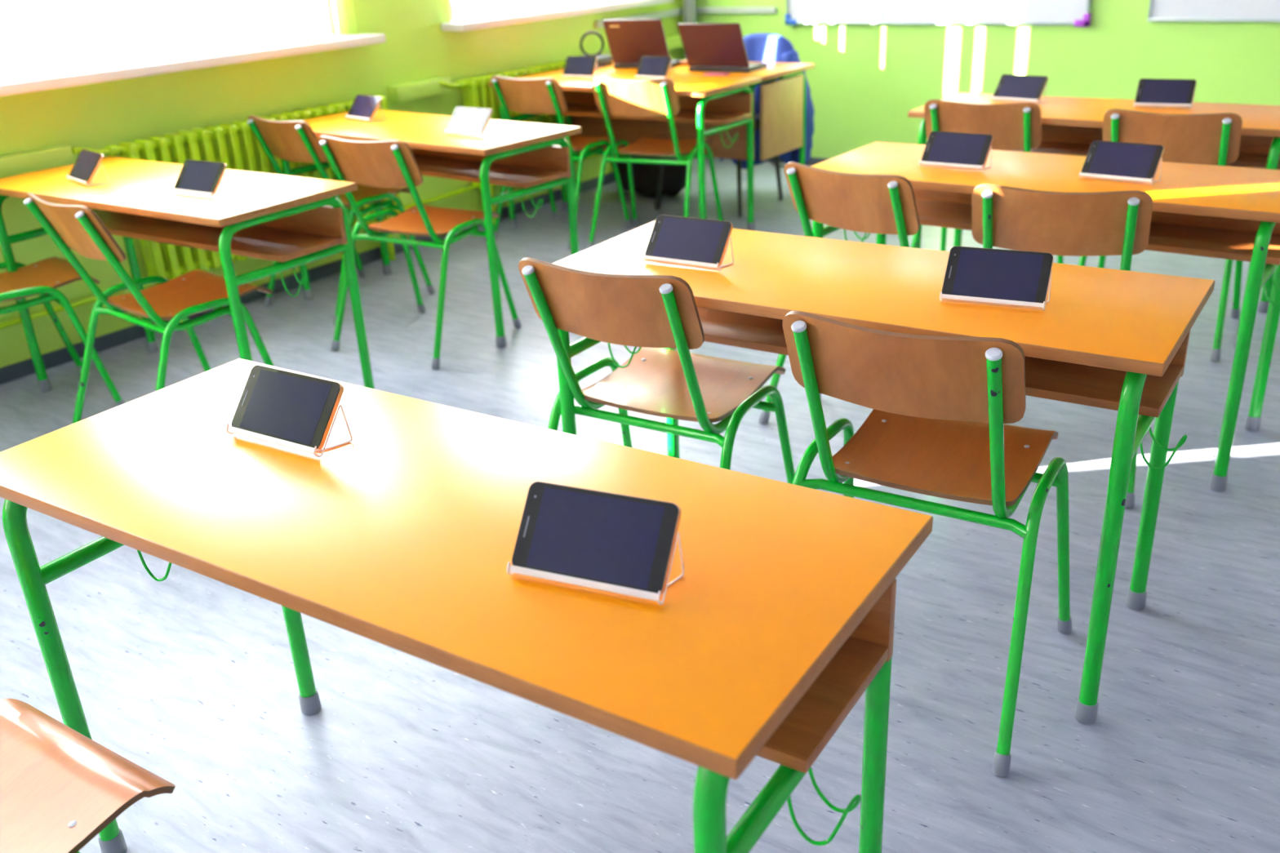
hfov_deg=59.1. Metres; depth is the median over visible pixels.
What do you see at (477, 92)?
radiator
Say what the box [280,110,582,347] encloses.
school desk
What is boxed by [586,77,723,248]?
chair
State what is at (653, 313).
chair
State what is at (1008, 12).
whiteboard
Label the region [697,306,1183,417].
shelf
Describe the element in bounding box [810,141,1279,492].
school desk
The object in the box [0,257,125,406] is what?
chair
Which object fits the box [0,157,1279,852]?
floor
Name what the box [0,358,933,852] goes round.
school desk
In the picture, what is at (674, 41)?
trim
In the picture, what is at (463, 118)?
tablet
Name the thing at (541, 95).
chair
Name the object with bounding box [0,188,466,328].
pipe
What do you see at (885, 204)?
chair
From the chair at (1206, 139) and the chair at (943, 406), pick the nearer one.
the chair at (943, 406)
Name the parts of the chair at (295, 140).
leg, backrest, leg, leg, seat, leg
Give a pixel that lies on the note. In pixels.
(707, 73)
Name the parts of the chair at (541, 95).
leg, backrest, leg, leg, seat, leg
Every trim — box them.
[0,144,75,178]
[386,76,451,102]
[595,8,683,27]
[665,33,683,49]
[696,6,777,13]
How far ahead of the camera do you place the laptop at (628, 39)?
5.98 m
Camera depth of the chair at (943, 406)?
2.06 m
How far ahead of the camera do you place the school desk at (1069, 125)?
4.16 m
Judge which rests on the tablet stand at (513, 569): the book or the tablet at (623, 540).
the tablet at (623, 540)
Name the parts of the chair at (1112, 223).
backrest, leg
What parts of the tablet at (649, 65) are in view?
casing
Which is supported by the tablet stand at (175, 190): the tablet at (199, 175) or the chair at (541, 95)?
the tablet at (199, 175)
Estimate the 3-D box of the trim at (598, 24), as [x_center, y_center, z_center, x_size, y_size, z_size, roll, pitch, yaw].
[0.035,-2.555,7.041,0.025,0.040,1.030,13,29,33]
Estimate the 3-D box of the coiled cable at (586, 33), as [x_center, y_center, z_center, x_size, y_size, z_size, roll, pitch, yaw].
[-0.238,-2.110,6.223,0.192,0.139,0.049,4,25,15]
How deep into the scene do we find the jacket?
6.23 m
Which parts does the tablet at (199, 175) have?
casing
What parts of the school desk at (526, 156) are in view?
leg, leg, panel, leg, leg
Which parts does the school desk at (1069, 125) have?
leg, leg, panel, leg, leg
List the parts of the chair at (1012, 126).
leg, leg, backrest, leg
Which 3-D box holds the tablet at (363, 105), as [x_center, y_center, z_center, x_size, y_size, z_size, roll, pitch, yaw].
[-1.171,-1.357,4.797,0.074,0.088,0.193,-23,31,-38]
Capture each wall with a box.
[0,0,684,368]
[696,0,1279,158]
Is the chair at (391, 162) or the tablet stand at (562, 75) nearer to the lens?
the chair at (391, 162)
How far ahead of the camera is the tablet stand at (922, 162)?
3.31 m
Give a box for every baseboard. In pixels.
[0,171,616,385]
[765,156,830,164]
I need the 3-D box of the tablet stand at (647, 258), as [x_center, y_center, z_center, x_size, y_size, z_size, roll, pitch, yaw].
[0.105,-0.395,2.517,0.194,0.064,0.077,12,28,30]
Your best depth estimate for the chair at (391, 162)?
4.15 m
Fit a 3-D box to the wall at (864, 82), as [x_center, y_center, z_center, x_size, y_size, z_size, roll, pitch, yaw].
[3.117,-2.666,5.437,7.400,3.100,0.200,13,29,33]
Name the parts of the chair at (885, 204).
leg, backrest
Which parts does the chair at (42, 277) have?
leg, leg, seat, leg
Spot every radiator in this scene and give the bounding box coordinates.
[71,94,399,330]
[439,51,621,224]
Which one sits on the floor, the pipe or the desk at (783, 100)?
the desk at (783, 100)
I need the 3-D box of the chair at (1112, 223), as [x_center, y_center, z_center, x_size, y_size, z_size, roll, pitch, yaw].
[1.151,-0.301,3.129,0.537,0.822,0.574,8,26,24]
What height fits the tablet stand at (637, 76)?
0.072 m
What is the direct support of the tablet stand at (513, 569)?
on the school desk at (402, 535)
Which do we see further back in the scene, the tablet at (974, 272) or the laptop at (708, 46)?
the laptop at (708, 46)
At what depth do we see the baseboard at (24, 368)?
5.09 m
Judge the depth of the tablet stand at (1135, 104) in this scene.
4.13 m
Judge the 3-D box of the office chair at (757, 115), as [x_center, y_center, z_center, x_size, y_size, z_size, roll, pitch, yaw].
[0.460,-1.660,6.282,0.563,0.832,0.580,13,29,33]
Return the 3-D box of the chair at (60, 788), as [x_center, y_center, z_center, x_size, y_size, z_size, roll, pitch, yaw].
[-0.921,0.574,1.386,0.537,0.822,0.574,12,28,31]
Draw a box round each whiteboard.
[785,0,1091,26]
[1147,0,1279,22]
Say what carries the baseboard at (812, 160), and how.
attached to the wall at (864, 82)
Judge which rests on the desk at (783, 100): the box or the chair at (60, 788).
the box
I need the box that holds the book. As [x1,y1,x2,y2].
[680,59,688,66]
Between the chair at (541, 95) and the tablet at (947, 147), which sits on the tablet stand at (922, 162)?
the tablet at (947, 147)
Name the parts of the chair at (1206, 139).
leg, leg, backrest, leg, leg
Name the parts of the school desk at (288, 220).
leg, leg, leg, panel, leg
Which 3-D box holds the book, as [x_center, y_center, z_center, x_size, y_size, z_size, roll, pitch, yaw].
[0.335,-1.980,6.133,0.200,0.022,0.140,9,26,25]
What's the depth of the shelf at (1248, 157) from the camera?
4.26 m
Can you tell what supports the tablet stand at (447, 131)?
on the school desk at (526, 156)
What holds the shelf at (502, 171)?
attached to the school desk at (526, 156)
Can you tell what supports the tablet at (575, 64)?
on the tablet stand at (562, 75)
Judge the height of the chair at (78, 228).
0.822 m
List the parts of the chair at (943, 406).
leg, leg, backrest, seat, leg, leg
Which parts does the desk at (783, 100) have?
leg, modesty panel, leg, panel, leg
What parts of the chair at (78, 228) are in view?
backrest, leg, leg, leg, seat, leg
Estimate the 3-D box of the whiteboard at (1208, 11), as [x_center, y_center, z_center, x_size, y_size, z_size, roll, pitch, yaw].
[3.573,-2.467,5.015,2.320,1.265,0.040,13,29,33]
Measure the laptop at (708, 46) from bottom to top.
0.244 m
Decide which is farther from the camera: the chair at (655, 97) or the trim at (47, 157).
the chair at (655, 97)
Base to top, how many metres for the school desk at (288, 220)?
0.760 m
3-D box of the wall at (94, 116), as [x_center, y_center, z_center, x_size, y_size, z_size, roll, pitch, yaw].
[-2.770,-1.503,3.481,0.320,3.100,10.250,13,29,33]
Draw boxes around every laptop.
[602,18,684,68]
[677,22,767,72]
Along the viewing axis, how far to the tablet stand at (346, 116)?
4.77 m
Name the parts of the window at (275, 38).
sash, frame, sill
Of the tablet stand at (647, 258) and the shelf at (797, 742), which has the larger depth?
the tablet stand at (647, 258)
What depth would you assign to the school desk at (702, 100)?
5.59 m
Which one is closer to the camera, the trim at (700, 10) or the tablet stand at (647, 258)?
the tablet stand at (647, 258)
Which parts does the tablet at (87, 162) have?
casing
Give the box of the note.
[703,72,730,75]
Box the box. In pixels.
[565,54,612,67]
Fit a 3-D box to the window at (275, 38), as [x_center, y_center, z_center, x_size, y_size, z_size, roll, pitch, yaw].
[-1.928,-2.254,4.251,0.355,1.728,1.985,13,29,33]
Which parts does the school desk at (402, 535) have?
leg, leg, leg, panel, leg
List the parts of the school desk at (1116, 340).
leg, leg, leg, leg, panel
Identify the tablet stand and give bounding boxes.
[66,164,109,186]
[171,173,231,197]
[226,404,352,457]
[345,106,384,122]
[444,117,494,137]
[506,532,684,604]
[561,62,599,78]
[635,63,673,78]
[642,236,733,271]
[919,146,991,171]
[939,271,1052,311]
[991,84,1046,103]
[1079,157,1162,184]
[1133,90,1195,108]
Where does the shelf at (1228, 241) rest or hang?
attached to the school desk at (1200, 210)
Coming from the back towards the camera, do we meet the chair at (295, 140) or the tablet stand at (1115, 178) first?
the chair at (295, 140)
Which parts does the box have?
lid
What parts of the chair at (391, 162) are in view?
leg, backrest, leg, seat, leg, leg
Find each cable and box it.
[579,30,610,56]
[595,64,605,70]
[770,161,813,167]
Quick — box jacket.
[720,33,814,168]
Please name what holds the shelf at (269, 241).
attached to the school desk at (288, 220)
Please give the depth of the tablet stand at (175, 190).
3.47 m
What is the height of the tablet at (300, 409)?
0.088 m
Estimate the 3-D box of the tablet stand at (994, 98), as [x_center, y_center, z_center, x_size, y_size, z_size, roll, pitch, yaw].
[1.487,-1.309,4.429,0.194,0.064,0.077,19,32,41]
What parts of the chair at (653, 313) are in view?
leg, backrest, leg, seat, leg, leg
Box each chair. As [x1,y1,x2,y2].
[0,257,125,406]
[0,698,175,852]
[23,191,273,423]
[247,115,435,324]
[318,135,521,369]
[490,75,631,249]
[518,257,795,484]
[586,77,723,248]
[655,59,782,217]
[758,161,919,424]
[782,311,1071,777]
[911,99,1063,263]
[971,183,1152,508]
[1078,108,1242,361]
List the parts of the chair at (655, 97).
leg, leg, backrest, seat, leg, leg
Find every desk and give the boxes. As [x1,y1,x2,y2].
[0,156,374,391]
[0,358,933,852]
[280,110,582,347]
[488,70,761,230]
[552,220,1215,724]
[555,59,815,222]
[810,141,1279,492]
[907,92,1279,347]
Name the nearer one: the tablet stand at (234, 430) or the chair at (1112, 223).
the tablet stand at (234, 430)
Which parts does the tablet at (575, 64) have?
casing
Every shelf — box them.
[90,208,342,262]
[324,153,567,188]
[546,102,750,124]
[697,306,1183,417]
[756,636,888,773]
[915,198,1279,265]
[1007,140,1279,169]
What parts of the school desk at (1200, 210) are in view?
leg, leg, panel, leg, leg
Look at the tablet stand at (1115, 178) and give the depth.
3.06 m
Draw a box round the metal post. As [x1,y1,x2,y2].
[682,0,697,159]
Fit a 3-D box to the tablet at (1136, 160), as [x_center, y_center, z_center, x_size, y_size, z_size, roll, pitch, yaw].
[1.314,-0.725,3.077,0.193,0.088,0.074,17,30,37]
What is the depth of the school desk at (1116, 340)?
2.23 m
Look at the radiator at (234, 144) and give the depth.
4.67 m
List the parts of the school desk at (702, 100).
leg, leg, panel, leg, leg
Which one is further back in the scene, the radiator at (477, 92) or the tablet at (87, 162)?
the radiator at (477, 92)
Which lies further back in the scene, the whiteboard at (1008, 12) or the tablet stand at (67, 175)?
the whiteboard at (1008, 12)
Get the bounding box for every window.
[0,0,386,96]
[441,0,674,31]
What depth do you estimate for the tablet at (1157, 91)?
4.14 m
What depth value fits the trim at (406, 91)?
5.55 m
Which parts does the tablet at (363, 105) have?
casing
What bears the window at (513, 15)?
in the wall at (94, 116)
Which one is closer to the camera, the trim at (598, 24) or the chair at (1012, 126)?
the chair at (1012, 126)
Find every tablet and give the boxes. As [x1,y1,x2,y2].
[68,148,103,183]
[173,159,226,195]
[231,364,343,451]
[346,93,382,119]
[446,106,492,134]
[511,481,681,595]
[563,55,597,76]
[635,55,671,77]
[644,214,733,266]
[920,130,993,168]
[941,245,1053,302]
[992,74,1048,101]
[1080,140,1164,181]
[1134,78,1195,104]
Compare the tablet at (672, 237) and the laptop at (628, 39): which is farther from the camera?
the laptop at (628, 39)
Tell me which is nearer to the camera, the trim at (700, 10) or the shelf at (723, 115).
the shelf at (723, 115)
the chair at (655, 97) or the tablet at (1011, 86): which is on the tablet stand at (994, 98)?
the tablet at (1011, 86)
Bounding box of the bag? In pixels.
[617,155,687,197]

